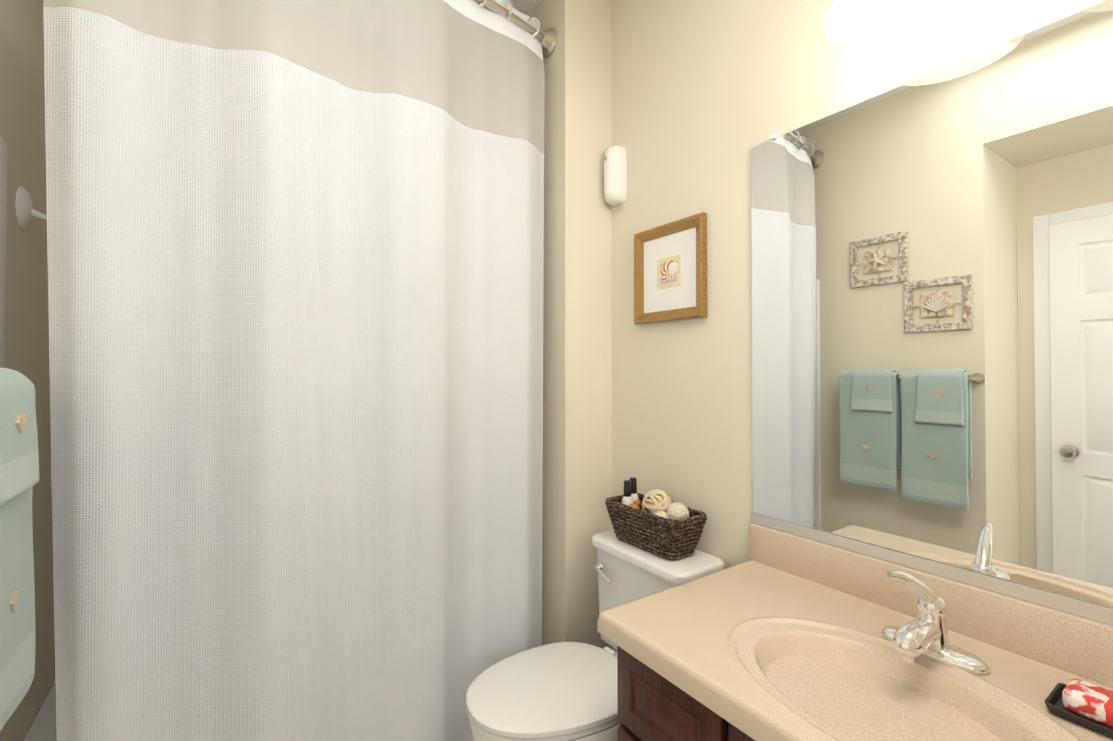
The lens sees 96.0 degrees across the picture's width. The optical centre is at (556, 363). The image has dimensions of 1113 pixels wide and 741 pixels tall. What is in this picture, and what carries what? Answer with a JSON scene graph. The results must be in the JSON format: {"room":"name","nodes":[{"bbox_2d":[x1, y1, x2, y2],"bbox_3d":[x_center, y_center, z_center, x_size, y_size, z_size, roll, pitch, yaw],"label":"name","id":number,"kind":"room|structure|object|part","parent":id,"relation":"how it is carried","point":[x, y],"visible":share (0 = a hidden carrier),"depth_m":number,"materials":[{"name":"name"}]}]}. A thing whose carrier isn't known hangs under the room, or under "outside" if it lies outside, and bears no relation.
{"room":"bathroom","nodes":[
{"label":"bathroom","id":0,"kind":"room"},
{"bbox_2d":[0,0,54,740],"bbox_3d":[-1.514,-0.035,0.934,0.600,2.820,1.620,0,-1,-34],"label":"wall","id":1,"kind":"structure","parent":0,"point":[22,111],"depth_m":1.40,"materials":[{"name":"beige paint"}]},
{"bbox_2d":[0,137,7,367],"bbox_3d":[-1.272,0.427,1.120,0.016,1.900,0.125,0,-1,-34],"label":"trim panel","id":2,"kind":"object","parent":1,"relation":"attached to","point":[3,182],"visible":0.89,"depth_m":1.16,"materials":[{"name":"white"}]},
{"bbox_2d":[0,368,39,730],"bbox_3d":[-0.920,0.327,0.728,0.156,0.643,0.622,0,-1,-34],"label":"towel","id":3,"kind":"object","parent":1,"relation":"attached to","point":[19,466],"visible":1,"depth_m":0.88,"materials":[{"name":"teal fabric"}]},
{"bbox_2d":[15,186,46,229],"bbox_3d":[-1.371,-0.410,1.350,0.096,0.112,0.112,0,-1,-34],"label":"robe hook","id":4,"kind":"object","parent":1,"relation":"attached to","point":[26,211],"visible":0.83,"depth_m":1.31,"materials":[{"name":"white plastic"}]},
{"bbox_2d":[43,0,556,740],"bbox_3d":[-0.612,-0.031,1.456,1.504,2.545,0.199,0,-1,-34],"label":"shower curtain","id":5,"kind":"object","parent":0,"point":[295,254],"visible":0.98,"depth_m":1.30,"materials":[{"name":"white fabric"}]},
{"bbox_3d":[-0.613,-1.239,1.472,1.463,0.030,0.126,0,-1,-34],"label":"rod rail","id":6,"kind":"part","parent":5,"relation":"part of","materials":[{"name":"silver metal"}]},
{"bbox_2d":[506,0,541,15],"bbox_3d":[-0.144,-1.475,0.533,2.400,0.050,3.850,0,-1,-34],"label":"ceiling","id":7,"kind":"structure","parent":0,"point":[527,7],"depth_m":2.00,"materials":[{"name":"white paint"}]},
{"bbox_2d":[529,0,611,648],"bbox_3d":[-0.099,-0.019,2.303,0.320,2.820,0.940,0,-1,-34],"label":"wall","id":8,"kind":"structure","parent":0,"point":[577,385],"depth_m":1.88,"materials":[{"name":"beige paint"}]},
{"bbox_2d":[611,0,1105,568],"bbox_3d":[1.072,-0.037,0.771,0.100,2.820,2.910,0,-1,-34],"label":"wall","id":9,"kind":"structure","parent":0,"point":[707,96],"depth_m":1.55,"materials":[{"name":"beige paint"}]},
{"bbox_2d":[604,145,626,205],"bbox_3d":[0.212,-0.717,1.894,0.072,0.216,0.082,0,-1,-34],"label":"air freshener","id":10,"kind":"object","parent":9,"relation":"attached to","point":[615,175],"visible":0.98,"depth_m":1.87,"materials":[{"name":"white plastic"}]},
{"bbox_2d":[634,212,706,323],"bbox_3d":[0.375,-0.308,1.690,0.026,0.326,0.310,0,-1,-34],"label":"framed picture","id":11,"kind":"object","parent":9,"relation":"attached to","point":[670,271],"visible":1,"depth_m":1.68,"materials":[{"name":"wood"},{"name":"paper"}]},
{"bbox_2d":[657,255,679,289],"bbox_3d":[0.379,-0.308,1.692,0.002,0.104,0.104,0,-1,-34],"label":"print","id":12,"kind":"object","parent":11,"relation":"attached to","point":[668,266],"depth_m":1.69,"materials":[{"name":"multicoloured"}]},
{"bbox_2d":[823,0,962,44],"bbox_3d":[0.777,-0.859,0.877,0.277,0.274,0.576,0,-1,-34],"label":"sconce","id":13,"kind":"object","parent":9,"relation":"attached to","point":[858,22],"visible":0.96,"depth_m":1.08,"materials":[{"name":"white glass"}]},
{"bbox_2d":[749,523,1112,687],"bbox_3d":[0.821,0.497,1.024,0.021,0.102,0.960,0,-1,-34],"label":"backsplash","id":14,"kind":"structure","parent":9,"relation":"attached to","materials":[{"name":"stone"}]},
{"bbox_2d":[751,0,1112,625],"bbox_3d":[0.826,-0.096,1.033,0.013,1.082,0.959,0,-1,-34],"label":"mirror","id":15,"kind":"object","parent":9,"relation":"attached to","point":[932,322],"visible":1,"depth_m":1.04,"materials":[{"name":"clear glass"}]},
{"bbox_3d":[-0.144,1.395,0.498,2.400,0.050,3.850,0,-1,-34],"label":"floor","id":16,"kind":"structure","parent":0,"visible":0},
{"bbox_2d":[23,681,473,740],"bbox_3d":[-0.866,1.206,1.816,1.476,0.360,0.658,0,-1,-34],"label":"bathtub","id":17,"kind":"object","parent":16,"relation":"on","point":[43,727],"visible":0.02,"depth_m":1.43,"materials":[{"name":"white plastic"}]},
{"bbox_2d":[466,529,724,740],"bbox_3d":[0.098,0.981,1.465,0.708,0.800,0.445,0,-1,-34],"label":"toilet","id":18,"kind":"object","parent":16,"relation":"on","point":[561,691],"visible":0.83,"depth_m":1.42,"materials":[{"name":"white ceramic"}]},
{"bbox_3d":[-0.006,0.926,1.431,0.498,0.046,0.385,0,-1,-34],"label":"seat","id":19,"kind":"part","parent":18,"relation":"part of","materials":[{"name":"white plastic"}]},
{"bbox_3d":[0.154,0.683,1.638,0.029,0.041,0.093,0,-1,-34],"label":"lever handle","id":20,"kind":"part","parent":18,"relation":"part of","materials":[{"name":"silver metal"}]},
{"bbox_3d":[0.314,0.778,1.601,0.190,0.320,0.396,0,-1,-34],"label":"tank","id":21,"kind":"part","parent":18,"relation":"part of","materials":[{"name":"white ceramic"}]},
{"bbox_2d":[605,477,706,559],"bbox_3d":[0.310,0.485,1.601,0.158,0.193,0.323,0,-1,-34],"label":"basket","id":22,"kind":"object","parent":18,"relation":"on","point":[658,523],"visible":1,"depth_m":1.53,"materials":[{"name":"brown wicker"}]},
{"bbox_2d":[622,496,632,504],"bbox_3d":[0.237,0.501,1.670,0.038,0.122,0.038,0,-1,-34],"label":"bottle","id":23,"kind":"object","parent":22,"relation":"on","point":[627,500],"depth_m":1.66,"materials":[{"name":"white"}]},
{"bbox_2d":[631,493,638,503],"bbox_3d":[0.262,0.502,1.711,0.038,0.122,0.038,0,-1,-34],"label":"bottle","id":24,"kind":"object","parent":22,"relation":"on","point":[634,496],"depth_m":1.70,"materials":[{"name":"white"}]},
{"bbox_3d":[0.310,0.600,1.600,0.210,0.034,0.424,0,-1,-34],"label":"lid","id":25,"kind":"part","parent":18,"relation":"part of","materials":[{"name":"white ceramic"}]},
{"bbox_2d":[597,523,1112,740],"bbox_3d":[0.595,0.874,0.866,0.568,1.001,0.960,0,-1,-34],"label":"bathroom vanity","id":26,"kind":"object","parent":16,"relation":"on","point":[782,636],"visible":1,"depth_m":0.94,"materials":[{"name":"stone"}]},
{"bbox_3d":[0.214,1.021,0.983,0.022,0.460,0.273,0,-1,-34],"label":"door","id":27,"kind":"part","parent":26,"relation":"part of","materials":[{"name":"brown wood"}]},
{"bbox_3d":[0.214,0.691,0.987,0.022,0.170,0.273,0,-1,-34],"label":"drawer","id":28,"kind":"part","parent":26,"relation":"part of","materials":[{"name":"brown wood"}]},
{"bbox_3d":[0.382,0.925,0.736,0.022,0.645,0.295,0,-1,-34],"label":"door","id":29,"kind":"part","parent":26,"relation":"part of","materials":[{"name":"brown wood"}]},
{"bbox_2d":[881,570,989,674],"bbox_3d":[0.670,0.459,0.922,0.165,0.170,0.170,0,-1,-34],"label":"faucet","id":30,"kind":"object","parent":26,"relation":"on","point":[922,643],"depth_m":0.91,"materials":[{"name":"silver metal"}]}
]}

